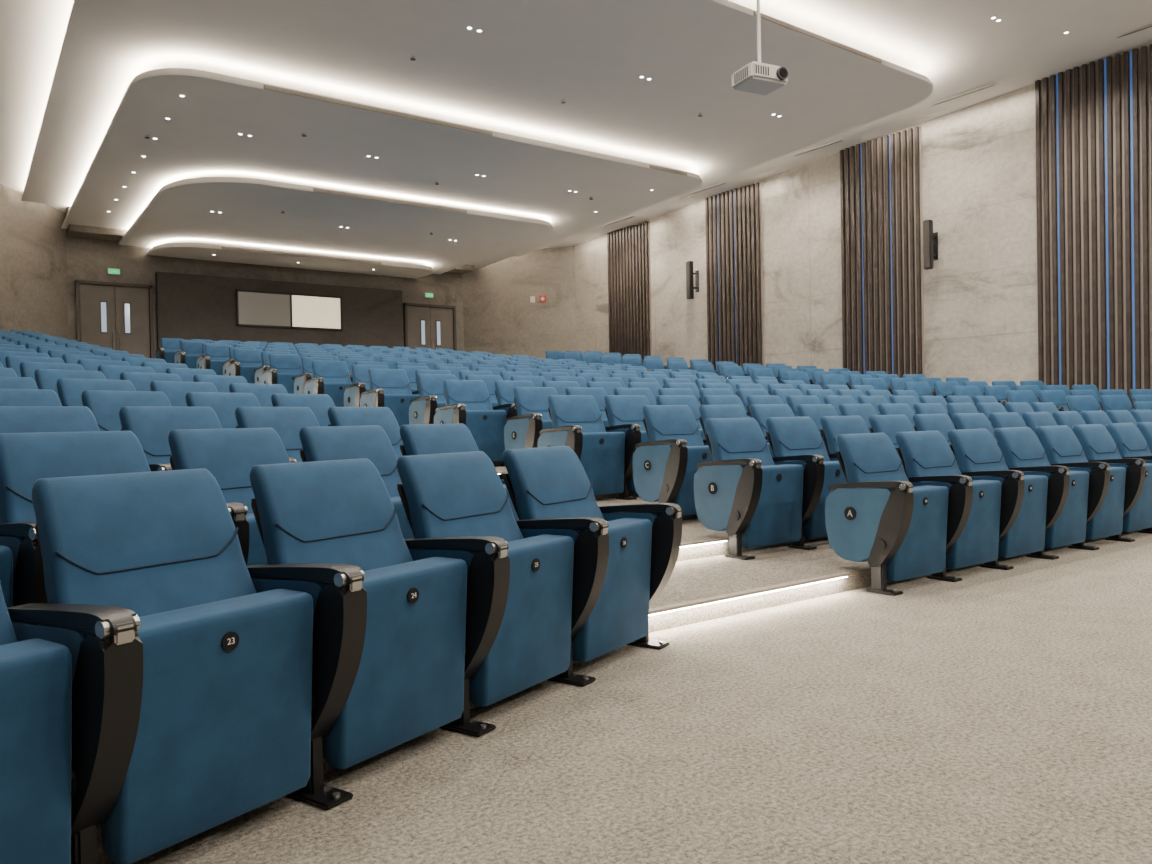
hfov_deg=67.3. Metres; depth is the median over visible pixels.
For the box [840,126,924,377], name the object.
wall panel
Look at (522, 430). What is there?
chair
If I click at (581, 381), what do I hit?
chair
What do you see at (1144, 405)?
chair
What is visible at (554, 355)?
chair
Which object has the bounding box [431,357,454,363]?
chair
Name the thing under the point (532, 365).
chair
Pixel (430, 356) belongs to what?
chair
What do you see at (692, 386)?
chair
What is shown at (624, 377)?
chair
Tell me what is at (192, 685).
chair
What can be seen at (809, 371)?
chair
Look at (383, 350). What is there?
chair
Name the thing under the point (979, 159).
wall
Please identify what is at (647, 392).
chair
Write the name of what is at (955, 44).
ceiling
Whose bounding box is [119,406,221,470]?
chair
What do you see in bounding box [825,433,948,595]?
chair
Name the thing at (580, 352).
chair
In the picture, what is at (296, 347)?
chair
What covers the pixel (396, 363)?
chair
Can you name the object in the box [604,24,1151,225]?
diffuser
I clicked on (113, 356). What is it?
chair
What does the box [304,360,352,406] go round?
chair
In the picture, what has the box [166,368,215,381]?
chair
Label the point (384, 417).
chair
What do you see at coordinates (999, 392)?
chair
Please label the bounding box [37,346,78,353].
chair
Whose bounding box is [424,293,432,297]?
exit sign
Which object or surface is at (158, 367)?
chair
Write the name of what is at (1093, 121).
wall panel
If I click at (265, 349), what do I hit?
chair
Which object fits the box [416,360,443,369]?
chair
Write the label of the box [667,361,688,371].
chair
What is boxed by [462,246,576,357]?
wall
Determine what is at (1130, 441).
chair
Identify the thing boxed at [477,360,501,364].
chair
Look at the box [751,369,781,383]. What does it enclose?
chair
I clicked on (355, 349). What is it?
chair
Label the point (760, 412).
chair
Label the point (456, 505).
chair
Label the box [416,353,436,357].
chair
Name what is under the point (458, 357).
chair
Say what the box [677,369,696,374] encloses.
chair
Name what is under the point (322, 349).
chair
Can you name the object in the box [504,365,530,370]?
chair
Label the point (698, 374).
chair
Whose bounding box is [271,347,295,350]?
chair
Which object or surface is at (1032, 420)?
chair
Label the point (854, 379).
chair
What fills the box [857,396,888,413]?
chair
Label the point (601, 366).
chair
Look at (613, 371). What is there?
chair
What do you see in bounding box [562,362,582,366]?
chair
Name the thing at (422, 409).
chair
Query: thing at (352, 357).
chair
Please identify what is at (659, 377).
chair
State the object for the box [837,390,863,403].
chair
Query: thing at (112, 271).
exit sign
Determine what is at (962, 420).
chair
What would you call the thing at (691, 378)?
chair
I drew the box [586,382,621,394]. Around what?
chair
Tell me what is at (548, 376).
chair
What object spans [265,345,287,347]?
chair
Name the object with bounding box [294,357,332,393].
chair
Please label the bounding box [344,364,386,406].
chair
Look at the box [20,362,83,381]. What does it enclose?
chair
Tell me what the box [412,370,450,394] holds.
chair
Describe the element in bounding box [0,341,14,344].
chair
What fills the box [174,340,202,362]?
chair
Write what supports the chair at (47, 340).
on the tiers
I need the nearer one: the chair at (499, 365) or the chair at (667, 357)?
the chair at (499, 365)
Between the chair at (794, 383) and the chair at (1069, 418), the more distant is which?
the chair at (794, 383)
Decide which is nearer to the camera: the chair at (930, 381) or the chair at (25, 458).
the chair at (25, 458)
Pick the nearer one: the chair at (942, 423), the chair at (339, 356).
the chair at (942, 423)
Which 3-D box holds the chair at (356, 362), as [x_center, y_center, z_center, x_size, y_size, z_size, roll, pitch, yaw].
[-3.018,-0.591,13.021,0.660,0.971,0.616,-2,1,-36]
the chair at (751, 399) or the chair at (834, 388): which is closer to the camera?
the chair at (751, 399)
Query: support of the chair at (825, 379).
on the tiers
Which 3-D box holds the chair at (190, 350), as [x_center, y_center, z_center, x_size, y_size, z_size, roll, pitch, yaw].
[-8.390,-1.531,19.007,0.660,0.971,0.616,-2,1,-36]
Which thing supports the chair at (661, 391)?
on the tiers
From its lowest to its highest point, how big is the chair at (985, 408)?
0.971 m
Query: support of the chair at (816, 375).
on the tiers
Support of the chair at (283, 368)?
on the tiers
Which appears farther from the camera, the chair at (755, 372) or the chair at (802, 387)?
the chair at (755, 372)
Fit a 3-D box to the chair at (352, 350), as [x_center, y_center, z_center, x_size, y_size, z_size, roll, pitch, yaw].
[-5.045,-1.355,18.965,0.660,0.971,0.616,-2,1,-36]
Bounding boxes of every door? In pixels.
[75,280,153,357]
[403,303,456,350]
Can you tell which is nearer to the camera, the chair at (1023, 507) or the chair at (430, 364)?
the chair at (1023, 507)
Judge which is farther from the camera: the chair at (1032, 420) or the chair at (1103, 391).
the chair at (1103, 391)
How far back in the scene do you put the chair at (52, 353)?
10.34 m
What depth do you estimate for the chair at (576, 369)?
15.51 m
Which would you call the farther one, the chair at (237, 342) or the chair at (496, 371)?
the chair at (237, 342)
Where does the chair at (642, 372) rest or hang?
on the tiers
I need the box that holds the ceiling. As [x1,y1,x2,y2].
[0,0,1151,248]
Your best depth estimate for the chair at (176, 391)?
6.53 m
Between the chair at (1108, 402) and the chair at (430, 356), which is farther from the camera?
the chair at (430, 356)
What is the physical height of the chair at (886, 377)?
0.971 m
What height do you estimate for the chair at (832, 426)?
0.971 m
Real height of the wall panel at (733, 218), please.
5.742 m
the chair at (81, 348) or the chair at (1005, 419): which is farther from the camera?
the chair at (81, 348)
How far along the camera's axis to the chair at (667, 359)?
22.86 m
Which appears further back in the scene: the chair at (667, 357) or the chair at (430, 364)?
the chair at (667, 357)
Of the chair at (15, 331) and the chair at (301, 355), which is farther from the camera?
the chair at (15, 331)
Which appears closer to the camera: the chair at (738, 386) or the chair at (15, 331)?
the chair at (738, 386)
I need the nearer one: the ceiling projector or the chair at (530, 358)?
the ceiling projector
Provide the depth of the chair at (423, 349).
23.59 m
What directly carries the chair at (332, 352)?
on the tiers
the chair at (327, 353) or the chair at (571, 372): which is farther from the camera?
the chair at (327, 353)
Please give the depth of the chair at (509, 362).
17.09 m
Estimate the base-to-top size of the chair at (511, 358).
0.971 m
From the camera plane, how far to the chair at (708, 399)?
9.20 m
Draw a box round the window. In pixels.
[236,289,342,330]
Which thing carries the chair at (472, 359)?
on the tiers
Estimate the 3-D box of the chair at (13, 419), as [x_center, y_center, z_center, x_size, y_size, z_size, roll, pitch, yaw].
[-2.318,0.365,3.833,0.616,0.971,0.660,-1,1,34]
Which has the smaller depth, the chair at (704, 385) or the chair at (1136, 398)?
the chair at (704, 385)
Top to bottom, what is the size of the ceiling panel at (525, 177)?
0.474 m
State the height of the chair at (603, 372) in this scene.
0.971 m
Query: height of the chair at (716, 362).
0.971 m
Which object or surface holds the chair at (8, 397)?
on the tiers
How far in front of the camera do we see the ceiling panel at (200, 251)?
24.69 m
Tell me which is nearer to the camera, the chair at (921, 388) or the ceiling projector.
the ceiling projector
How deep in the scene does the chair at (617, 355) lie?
25.33 m
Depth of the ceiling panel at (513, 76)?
14.52 m
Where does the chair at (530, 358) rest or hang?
on the tiers
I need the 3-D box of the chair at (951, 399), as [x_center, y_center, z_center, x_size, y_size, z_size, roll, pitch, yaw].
[5.414,-0.014,11.732,0.660,0.971,0.616,-2,1,-36]
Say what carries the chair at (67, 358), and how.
on the tiers
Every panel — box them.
[21,0,932,256]
[61,68,701,268]
[118,177,552,273]
[147,243,433,278]
[155,272,402,349]
[607,221,651,362]
[705,182,763,368]
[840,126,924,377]
[1035,44,1151,405]
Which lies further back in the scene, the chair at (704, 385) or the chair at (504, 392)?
the chair at (704, 385)
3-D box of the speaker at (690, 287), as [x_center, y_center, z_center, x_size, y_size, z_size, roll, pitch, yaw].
[3.280,-4.254,24.314,0.381,1.050,0.170,-2,1,-39]
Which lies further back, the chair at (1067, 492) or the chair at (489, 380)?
the chair at (489, 380)
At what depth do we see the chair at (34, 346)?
11.87 m
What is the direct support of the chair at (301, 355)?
on the tiers
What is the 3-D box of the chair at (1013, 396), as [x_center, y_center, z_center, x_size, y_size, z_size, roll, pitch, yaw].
[7.462,-0.209,14.250,0.660,0.971,0.616,-1,1,-16]
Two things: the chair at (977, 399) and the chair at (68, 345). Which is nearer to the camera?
the chair at (977, 399)
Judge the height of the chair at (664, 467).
0.971 m
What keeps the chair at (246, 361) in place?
on the tiers
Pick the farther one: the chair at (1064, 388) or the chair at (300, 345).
the chair at (300, 345)
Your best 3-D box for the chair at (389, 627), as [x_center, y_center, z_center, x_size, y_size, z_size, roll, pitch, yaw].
[-0.713,0.588,2.849,0.616,0.971,0.660,-1,1,34]
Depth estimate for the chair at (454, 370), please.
12.89 m
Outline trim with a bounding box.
[65,206,474,273]
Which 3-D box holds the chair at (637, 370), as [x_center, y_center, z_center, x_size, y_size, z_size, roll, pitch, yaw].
[1.252,-0.716,16.124,0.660,0.971,0.616,-2,1,-36]
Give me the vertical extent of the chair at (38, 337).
0.971 m
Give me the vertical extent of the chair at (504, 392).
0.971 m
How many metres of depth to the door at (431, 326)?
28.41 m
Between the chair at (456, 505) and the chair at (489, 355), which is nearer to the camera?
the chair at (456, 505)
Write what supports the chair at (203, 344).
on the tiers
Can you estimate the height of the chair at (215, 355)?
0.971 m
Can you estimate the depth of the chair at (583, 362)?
19.26 m
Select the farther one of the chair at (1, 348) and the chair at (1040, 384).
the chair at (1040, 384)
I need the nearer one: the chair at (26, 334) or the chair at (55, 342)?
the chair at (55, 342)
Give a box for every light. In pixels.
[222,10,881,263]
[497,472,851,615]
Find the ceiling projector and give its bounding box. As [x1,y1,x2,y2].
[731,0,787,94]
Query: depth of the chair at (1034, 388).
15.63 m
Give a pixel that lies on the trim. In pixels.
(80, 231)
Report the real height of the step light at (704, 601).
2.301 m
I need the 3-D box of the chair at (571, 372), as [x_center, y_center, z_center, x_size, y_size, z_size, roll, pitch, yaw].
[-0.123,-0.538,13.889,0.660,0.971,0.616,-2,1,-36]
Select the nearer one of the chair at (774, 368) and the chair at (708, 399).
the chair at (708, 399)
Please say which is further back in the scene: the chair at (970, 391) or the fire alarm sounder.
the fire alarm sounder
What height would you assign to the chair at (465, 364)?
0.971 m
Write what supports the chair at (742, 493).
on the tiers
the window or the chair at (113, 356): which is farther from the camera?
the window
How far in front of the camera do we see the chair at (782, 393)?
11.27 m
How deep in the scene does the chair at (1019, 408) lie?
10.83 m
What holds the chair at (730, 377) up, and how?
on the tiers
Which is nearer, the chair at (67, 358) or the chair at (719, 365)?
the chair at (67, 358)
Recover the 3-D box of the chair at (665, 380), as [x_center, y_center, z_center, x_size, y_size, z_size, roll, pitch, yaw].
[1.620,-0.315,12.683,0.660,0.971,0.616,-2,1,-36]
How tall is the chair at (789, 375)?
0.971 m
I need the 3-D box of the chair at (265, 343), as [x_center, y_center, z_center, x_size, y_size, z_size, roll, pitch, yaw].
[-7.998,-1.817,21.764,0.660,0.971,0.616,-2,1,-36]
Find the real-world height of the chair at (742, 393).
0.971 m
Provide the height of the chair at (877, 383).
0.971 m
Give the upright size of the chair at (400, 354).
0.971 m
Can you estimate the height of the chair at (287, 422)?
0.971 m
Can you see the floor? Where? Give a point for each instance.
(989, 716)
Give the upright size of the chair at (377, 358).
0.971 m
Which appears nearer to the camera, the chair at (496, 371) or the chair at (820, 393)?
the chair at (820, 393)
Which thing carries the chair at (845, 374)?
on the tiers
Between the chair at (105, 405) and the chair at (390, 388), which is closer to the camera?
the chair at (105, 405)
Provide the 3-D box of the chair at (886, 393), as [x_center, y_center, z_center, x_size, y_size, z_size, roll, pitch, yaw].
[4.495,-0.125,12.301,0.660,0.971,0.616,-2,1,-36]
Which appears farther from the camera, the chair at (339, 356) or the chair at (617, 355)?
the chair at (617, 355)
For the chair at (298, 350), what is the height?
0.971 m
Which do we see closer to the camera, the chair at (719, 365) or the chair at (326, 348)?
the chair at (326, 348)
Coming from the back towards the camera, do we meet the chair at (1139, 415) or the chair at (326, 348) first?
the chair at (326, 348)
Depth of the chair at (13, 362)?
8.24 m
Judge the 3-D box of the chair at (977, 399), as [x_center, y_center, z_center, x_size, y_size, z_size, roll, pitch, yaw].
[5.988,-0.031,12.149,0.760,0.971,0.616,-2,1,-36]
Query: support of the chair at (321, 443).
on the tiers
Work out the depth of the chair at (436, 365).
13.96 m
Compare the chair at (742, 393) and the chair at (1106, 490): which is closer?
the chair at (1106, 490)
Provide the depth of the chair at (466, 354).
21.06 m
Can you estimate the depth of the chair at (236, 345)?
18.88 m
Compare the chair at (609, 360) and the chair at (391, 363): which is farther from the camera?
the chair at (609, 360)
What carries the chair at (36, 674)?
on the floor
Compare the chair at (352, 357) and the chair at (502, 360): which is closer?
the chair at (352, 357)
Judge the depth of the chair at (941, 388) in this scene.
16.22 m
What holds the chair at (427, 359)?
on the tiers
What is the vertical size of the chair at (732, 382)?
0.971 m
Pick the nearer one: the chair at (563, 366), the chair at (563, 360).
the chair at (563, 366)
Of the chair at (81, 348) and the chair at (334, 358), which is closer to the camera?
the chair at (81, 348)
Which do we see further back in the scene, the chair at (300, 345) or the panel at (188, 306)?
the panel at (188, 306)
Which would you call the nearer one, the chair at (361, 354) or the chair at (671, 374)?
the chair at (671, 374)
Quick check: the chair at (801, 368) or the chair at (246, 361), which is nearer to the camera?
the chair at (246, 361)
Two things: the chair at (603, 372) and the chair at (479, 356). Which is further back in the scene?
the chair at (479, 356)
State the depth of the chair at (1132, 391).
15.17 m
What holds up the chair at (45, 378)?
on the tiers
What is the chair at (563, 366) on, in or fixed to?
on the tiers
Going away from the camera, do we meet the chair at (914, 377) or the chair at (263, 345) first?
the chair at (914, 377)
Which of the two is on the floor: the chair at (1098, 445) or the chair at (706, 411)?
the chair at (1098, 445)
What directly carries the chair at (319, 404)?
on the tiers
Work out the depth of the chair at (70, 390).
5.95 m
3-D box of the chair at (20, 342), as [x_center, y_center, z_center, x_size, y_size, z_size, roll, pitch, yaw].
[-7.762,-0.854,12.586,0.616,0.971,0.660,-1,1,34]
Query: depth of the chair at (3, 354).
9.07 m
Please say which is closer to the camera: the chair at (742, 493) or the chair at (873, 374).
the chair at (742, 493)
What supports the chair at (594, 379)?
on the tiers
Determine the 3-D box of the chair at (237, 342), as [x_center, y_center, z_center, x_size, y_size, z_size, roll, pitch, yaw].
[-8.532,-1.802,21.376,0.660,0.971,0.616,-2,1,-36]
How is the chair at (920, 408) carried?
on the tiers
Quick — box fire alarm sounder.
[530,296,545,301]
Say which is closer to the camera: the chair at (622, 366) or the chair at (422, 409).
the chair at (422, 409)
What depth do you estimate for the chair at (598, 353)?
26.16 m
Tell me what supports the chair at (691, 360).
on the tiers
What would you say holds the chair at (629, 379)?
on the tiers
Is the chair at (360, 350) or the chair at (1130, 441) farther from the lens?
the chair at (360, 350)
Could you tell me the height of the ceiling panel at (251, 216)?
0.337 m
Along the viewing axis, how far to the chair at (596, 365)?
18.27 m
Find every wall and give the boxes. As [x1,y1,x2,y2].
[0,184,68,339]
[66,236,463,358]
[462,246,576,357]
[575,42,1151,385]
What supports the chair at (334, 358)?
on the tiers
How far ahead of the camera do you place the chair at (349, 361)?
14.03 m
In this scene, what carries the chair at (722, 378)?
on the tiers
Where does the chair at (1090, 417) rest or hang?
on the tiers
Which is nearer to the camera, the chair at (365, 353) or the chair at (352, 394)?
the chair at (352, 394)
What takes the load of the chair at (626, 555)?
on the floor
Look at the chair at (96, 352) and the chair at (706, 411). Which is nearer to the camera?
the chair at (706, 411)
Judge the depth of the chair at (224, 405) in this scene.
5.78 m
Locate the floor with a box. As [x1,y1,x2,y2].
[132,530,1151,863]
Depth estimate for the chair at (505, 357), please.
20.43 m
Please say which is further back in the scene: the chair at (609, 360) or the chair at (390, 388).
the chair at (609, 360)
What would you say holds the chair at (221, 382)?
on the tiers
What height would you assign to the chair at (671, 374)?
0.971 m
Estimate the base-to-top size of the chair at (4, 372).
0.971 m
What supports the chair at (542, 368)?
on the tiers
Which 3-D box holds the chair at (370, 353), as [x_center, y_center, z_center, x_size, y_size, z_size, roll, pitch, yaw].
[-3.836,-1.116,17.372,0.660,0.971,0.616,-2,1,-36]
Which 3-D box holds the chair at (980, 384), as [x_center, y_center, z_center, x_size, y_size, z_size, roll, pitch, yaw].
[7.646,-0.480,16.256,0.660,0.971,0.616,-1,1,-16]
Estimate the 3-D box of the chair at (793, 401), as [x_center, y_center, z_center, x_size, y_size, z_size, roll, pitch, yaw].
[2.745,0.064,9.793,0.660,0.971,0.616,-2,1,-36]
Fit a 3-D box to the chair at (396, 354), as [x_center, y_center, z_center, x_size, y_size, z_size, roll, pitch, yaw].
[-3.752,-1.256,18.669,0.660,0.971,0.616,-2,1,-36]
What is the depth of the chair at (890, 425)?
7.54 m
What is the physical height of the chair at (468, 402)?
0.971 m
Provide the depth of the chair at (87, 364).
8.81 m
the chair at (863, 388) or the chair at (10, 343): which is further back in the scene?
the chair at (863, 388)
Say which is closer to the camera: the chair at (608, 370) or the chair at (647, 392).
the chair at (647, 392)
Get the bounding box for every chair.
[0,334,27,338]
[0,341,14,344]
[0,344,24,347]
[0,347,35,352]
[0,351,49,367]
[0,368,16,376]
[0,376,37,388]
[0,389,61,405]
[0,406,99,523]
[0,431,150,605]
[0,545,12,606]
[0,583,71,863]
[2,336,35,341]
[5,356,63,376]
[7,468,312,863]
[9,338,44,344]
[10,330,35,333]
[16,331,42,334]
[17,340,55,347]
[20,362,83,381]
[22,333,49,336]
[26,343,65,352]
[30,335,58,337]
[34,369,105,394]
[36,336,66,340]
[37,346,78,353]
[45,338,76,341]
[48,350,92,359]
[54,341,86,344]
[56,378,135,405]
[62,354,110,363]
[65,343,99,347]
[76,346,112,351]
[77,359,129,370]
[81,390,170,430]
[90,349,128,355]
[98,365,154,379]
[104,353,144,360]
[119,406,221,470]
[120,372,181,390]
[122,357,165,365]
[141,362,187,372]
[150,381,217,406]
[156,338,183,362]
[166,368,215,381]
[168,428,290,565]
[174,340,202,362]
[176,341,204,368]
[185,392,260,428]
[191,339,211,342]
[193,374,247,392]
[196,343,226,368]
[199,344,230,374]
[213,342,235,346]
[219,340,239,343]
[223,347,255,375]
[227,349,261,383]
[229,383,287,406]
[234,344,257,346]
[235,407,318,462]
[239,346,263,350]
[243,343,264,347]
[246,341,266,344]
[247,458,466,809]
[255,351,289,383]
[261,354,301,393]
[263,348,288,351]
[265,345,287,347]
[270,350,297,354]
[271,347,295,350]
[271,393,334,425]
[272,344,293,346]
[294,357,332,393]
[295,346,316,349]
[296,349,320,353]
[298,353,325,358]
[299,425,413,538]
[300,345,321,347]
[302,348,325,350]
[304,351,331,355]
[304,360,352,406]
[308,355,338,360]
[324,347,344,351]
[328,350,351,355]
[328,407,402,458]
[332,349,354,351]
[334,354,360,360]
[338,352,363,355]
[341,358,371,380]
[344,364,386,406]
[345,356,374,361]
[351,348,371,351]
[351,361,388,382]
[358,351,380,356]
[360,350,382,352]
[360,369,419,426]
[368,355,392,361]
[369,353,393,356]
[378,349,397,352]
[380,359,408,368]
[381,357,407,359]
[388,352,409,357]
[395,362,425,366]
[395,365,428,391]
[397,451,573,736]
[399,423,518,519]
[400,354,422,355]
[400,356,424,362]
[403,350,421,353]
[409,374,456,424]
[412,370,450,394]
[415,348,431,351]
[415,358,440,362]
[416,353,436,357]
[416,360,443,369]
[428,351,445,354]
[429,355,450,357]
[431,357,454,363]
[434,363,462,369]
[434,380,505,460]
[437,366,468,379]
[442,354,462,358]
[447,359,471,363]
[451,361,476,370]
[457,356,477,358]
[459,370,492,379]
[461,357,482,363]
[464,353,482,355]
[465,375,502,406]
[468,355,487,358]
[470,364,497,370]
[476,367,505,374]
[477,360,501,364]
[483,357,503,359]
[483,362,508,367]
[488,354,505,356]
[489,358,510,362]
[492,380,534,465]
[493,355,511,358]
[500,371,532,379]
[503,446,681,686]
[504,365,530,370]
[504,387,557,449]
[507,361,528,364]
[509,357,527,360]
[510,376,545,386]
[513,368,541,375]
[514,363,538,368]
[516,359,535,362]
[517,356,534,359]
[534,358,552,361]
[535,361,556,365]
[537,366,561,371]
[538,395,624,494]
[539,372,568,380]
[542,360,561,363]
[542,381,579,394]
[544,364,567,368]
[546,351,562,359]
[548,369,575,376]
[552,376,586,386]
[557,359,575,361]
[562,352,580,360]
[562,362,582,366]
[565,387,609,426]
[566,351,582,359]
[567,361,586,364]
[567,367,591,372]
[572,365,595,369]
[575,373,603,382]
[580,370,607,376]
[581,354,599,363]
[583,352,600,362]
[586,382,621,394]
[587,363,606,369]
[591,377,624,387]
[597,367,619,376]
[599,365,621,370]
[600,356,618,365]
[603,354,620,363]
[604,395,649,499]
[609,373,636,387]
[611,370,637,377]
[612,364,630,370]
[614,388,656,404]
[621,357,640,365]
[624,354,643,365]
[625,366,646,369]
[625,368,646,377]
[628,378,657,381]
[628,382,660,402]
[632,405,713,515]
[641,371,664,374]
[642,374,667,387]
[643,359,663,370]
[644,357,663,365]
[651,369,672,377]
[656,395,705,439]
[658,388,698,403]
[663,378,690,387]
[664,357,690,369]
[666,383,700,405]
[667,359,684,368]
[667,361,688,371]
[669,372,691,377]
[672,375,697,383]
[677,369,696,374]
[690,359,715,372]
[692,361,718,374]
[693,364,714,372]
[694,418,802,559]
[695,379,721,388]
[696,372,717,378]
[699,388,749,417]
[699,405,773,457]
[701,375,725,382]
[702,383,734,394]
[703,395,747,417]
[715,361,734,373]
[718,364,737,375]
[721,366,743,378]
[726,379,751,394]
[729,376,753,383]
[736,383,763,396]
[737,389,768,415]
[742,364,761,375]
[746,395,783,415]
[747,366,767,379]
[750,404,827,453]
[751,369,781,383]
[755,376,777,380]
[755,380,778,391]
[766,364,785,368]
[766,416,846,549]
[767,384,793,394]
[772,366,792,380]
[773,389,803,404]
[778,369,798,382]
[782,380,804,388]
[785,371,809,383]
[786,396,820,416]
[796,404,837,453]
[797,366,816,370]
[797,384,821,395]
[804,368,824,383]
[806,389,834,403]
[812,371,833,386]
[820,374,845,388]
[820,415,869,460]
[823,396,855,415]
[825,385,849,395]
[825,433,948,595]
[829,368,849,374]
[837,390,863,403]
[839,371,859,388]
[839,404,877,427]
[849,374,871,389]
[851,385,874,395]
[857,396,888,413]
[860,378,893,395]
[865,371,885,377]
[866,390,891,403]
[868,415,914,447]
[876,374,898,392]
[878,403,915,425]
[889,378,913,394]
[889,396,918,412]
[893,390,920,402]
[895,430,1000,581]
[903,374,925,381]
[904,382,932,395]
[913,403,951,419]
[913,414,955,443]
[918,378,941,395]
[919,396,948,412]
[934,381,958,402]
[946,377,968,385]
[946,403,978,424]
[947,396,976,408]
[947,429,1047,569]
[952,386,981,403]
[952,413,997,441]
[963,381,987,395]
[973,396,997,411]
[977,403,1006,423]
[983,385,1010,408]
[989,412,1026,428]
[992,381,1015,389]
[994,427,1088,559]
[1005,403,1033,421]
[1006,390,1036,411]
[1014,385,1039,401]
[1020,381,1043,389]
[1022,412,1057,438]
[1031,402,1058,416]
[1035,425,1125,549]
[1038,390,1068,410]
[1043,385,1069,395]
[1052,411,1085,430]
[1066,395,1100,414]
[1069,390,1101,410]
[1072,385,1100,401]
[1072,424,1151,541]
[1080,411,1111,427]
[1099,395,1132,412]
[1100,389,1133,409]
[1106,410,1136,424]
[1106,423,1151,533]
[1129,389,1151,408]
[1130,410,1151,422]
[1132,395,1151,408]
[1134,401,1151,410]
[1136,422,1151,452]
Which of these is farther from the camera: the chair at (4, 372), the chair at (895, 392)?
the chair at (895, 392)
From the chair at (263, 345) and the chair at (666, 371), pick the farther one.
the chair at (263, 345)
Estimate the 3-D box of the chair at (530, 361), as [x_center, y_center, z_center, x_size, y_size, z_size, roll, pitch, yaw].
[-0.941,-1.063,18.239,0.660,0.971,0.616,-2,1,-36]
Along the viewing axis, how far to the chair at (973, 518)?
5.88 m
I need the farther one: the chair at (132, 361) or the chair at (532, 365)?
the chair at (532, 365)
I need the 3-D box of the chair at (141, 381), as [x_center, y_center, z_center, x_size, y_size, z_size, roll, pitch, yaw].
[-3.440,-0.021,7.217,0.616,0.971,0.660,-1,1,34]
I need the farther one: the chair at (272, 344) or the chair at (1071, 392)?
the chair at (272, 344)
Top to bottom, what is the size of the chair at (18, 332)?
0.971 m
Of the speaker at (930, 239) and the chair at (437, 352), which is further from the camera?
the chair at (437, 352)
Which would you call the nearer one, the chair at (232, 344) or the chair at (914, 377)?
the chair at (914, 377)
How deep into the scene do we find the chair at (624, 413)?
8.23 m
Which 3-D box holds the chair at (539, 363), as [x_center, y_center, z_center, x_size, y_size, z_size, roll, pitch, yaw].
[-0.491,-0.939,17.330,0.660,0.971,0.616,-2,1,-36]
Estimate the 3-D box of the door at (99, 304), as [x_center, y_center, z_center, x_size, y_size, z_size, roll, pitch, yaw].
[-12.245,-2.678,23.019,1.820,2.578,0.140,-2,1,-36]
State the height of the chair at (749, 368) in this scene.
0.971 m
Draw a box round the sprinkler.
[145,55,702,234]
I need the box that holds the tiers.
[97,461,1124,863]
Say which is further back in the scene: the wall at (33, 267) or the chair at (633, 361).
the chair at (633, 361)
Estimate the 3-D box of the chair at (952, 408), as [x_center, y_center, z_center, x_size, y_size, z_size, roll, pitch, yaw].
[4.638,0.146,9.932,0.660,0.971,0.616,-2,1,-36]
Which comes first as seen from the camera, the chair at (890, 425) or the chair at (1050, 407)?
the chair at (890, 425)
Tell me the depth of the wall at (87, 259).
24.40 m
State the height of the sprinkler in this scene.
1.689 m
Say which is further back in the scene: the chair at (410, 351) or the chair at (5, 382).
the chair at (410, 351)
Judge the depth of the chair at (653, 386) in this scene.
11.20 m
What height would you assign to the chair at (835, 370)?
0.971 m
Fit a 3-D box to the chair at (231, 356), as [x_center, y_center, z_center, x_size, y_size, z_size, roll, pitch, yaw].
[-6.420,-1.177,16.729,0.660,0.971,0.616,-2,1,-36]
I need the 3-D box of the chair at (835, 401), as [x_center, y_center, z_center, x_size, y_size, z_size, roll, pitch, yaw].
[3.279,0.048,10.181,0.660,0.971,0.616,-2,1,-36]
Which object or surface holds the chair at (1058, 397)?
on the tiers
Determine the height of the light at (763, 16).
1.420 m
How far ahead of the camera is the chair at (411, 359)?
16.84 m
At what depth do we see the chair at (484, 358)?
19.08 m
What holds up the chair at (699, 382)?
on the tiers
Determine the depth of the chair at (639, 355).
25.50 m
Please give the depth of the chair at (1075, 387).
16.00 m
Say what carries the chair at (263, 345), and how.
on the tiers
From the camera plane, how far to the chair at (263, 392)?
7.13 m
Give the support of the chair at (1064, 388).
on the tiers
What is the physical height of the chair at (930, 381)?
0.971 m
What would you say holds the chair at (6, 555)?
on the tiers
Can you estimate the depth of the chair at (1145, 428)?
8.34 m
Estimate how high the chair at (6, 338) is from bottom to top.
0.971 m
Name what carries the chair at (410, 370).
on the tiers
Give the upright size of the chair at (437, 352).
0.971 m
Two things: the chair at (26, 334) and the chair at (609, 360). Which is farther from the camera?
the chair at (609, 360)
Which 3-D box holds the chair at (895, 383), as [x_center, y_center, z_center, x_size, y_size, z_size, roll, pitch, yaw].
[6.479,-0.587,16.898,0.660,0.971,0.616,-1,1,-16]
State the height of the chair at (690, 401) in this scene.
0.971 m
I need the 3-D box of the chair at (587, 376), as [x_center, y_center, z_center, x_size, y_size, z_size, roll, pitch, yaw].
[0.326,-0.414,12.979,0.660,0.971,0.616,-2,1,-36]
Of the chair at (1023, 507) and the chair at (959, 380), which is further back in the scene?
the chair at (959, 380)
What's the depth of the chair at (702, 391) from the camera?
10.50 m
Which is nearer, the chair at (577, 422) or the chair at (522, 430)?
the chair at (577, 422)
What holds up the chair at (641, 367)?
on the tiers
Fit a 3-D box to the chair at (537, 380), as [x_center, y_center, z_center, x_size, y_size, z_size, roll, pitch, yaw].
[-0.515,-0.252,11.132,0.660,0.971,0.616,-2,1,-36]
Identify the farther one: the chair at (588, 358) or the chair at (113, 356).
the chair at (588, 358)
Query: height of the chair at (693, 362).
0.971 m
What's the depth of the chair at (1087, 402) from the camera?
13.60 m
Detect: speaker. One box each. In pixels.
[686,261,698,299]
[923,220,937,269]
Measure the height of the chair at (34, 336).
0.971 m
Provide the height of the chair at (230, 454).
0.971 m
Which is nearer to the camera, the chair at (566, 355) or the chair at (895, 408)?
the chair at (895, 408)
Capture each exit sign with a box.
[107,268,119,274]
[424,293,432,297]

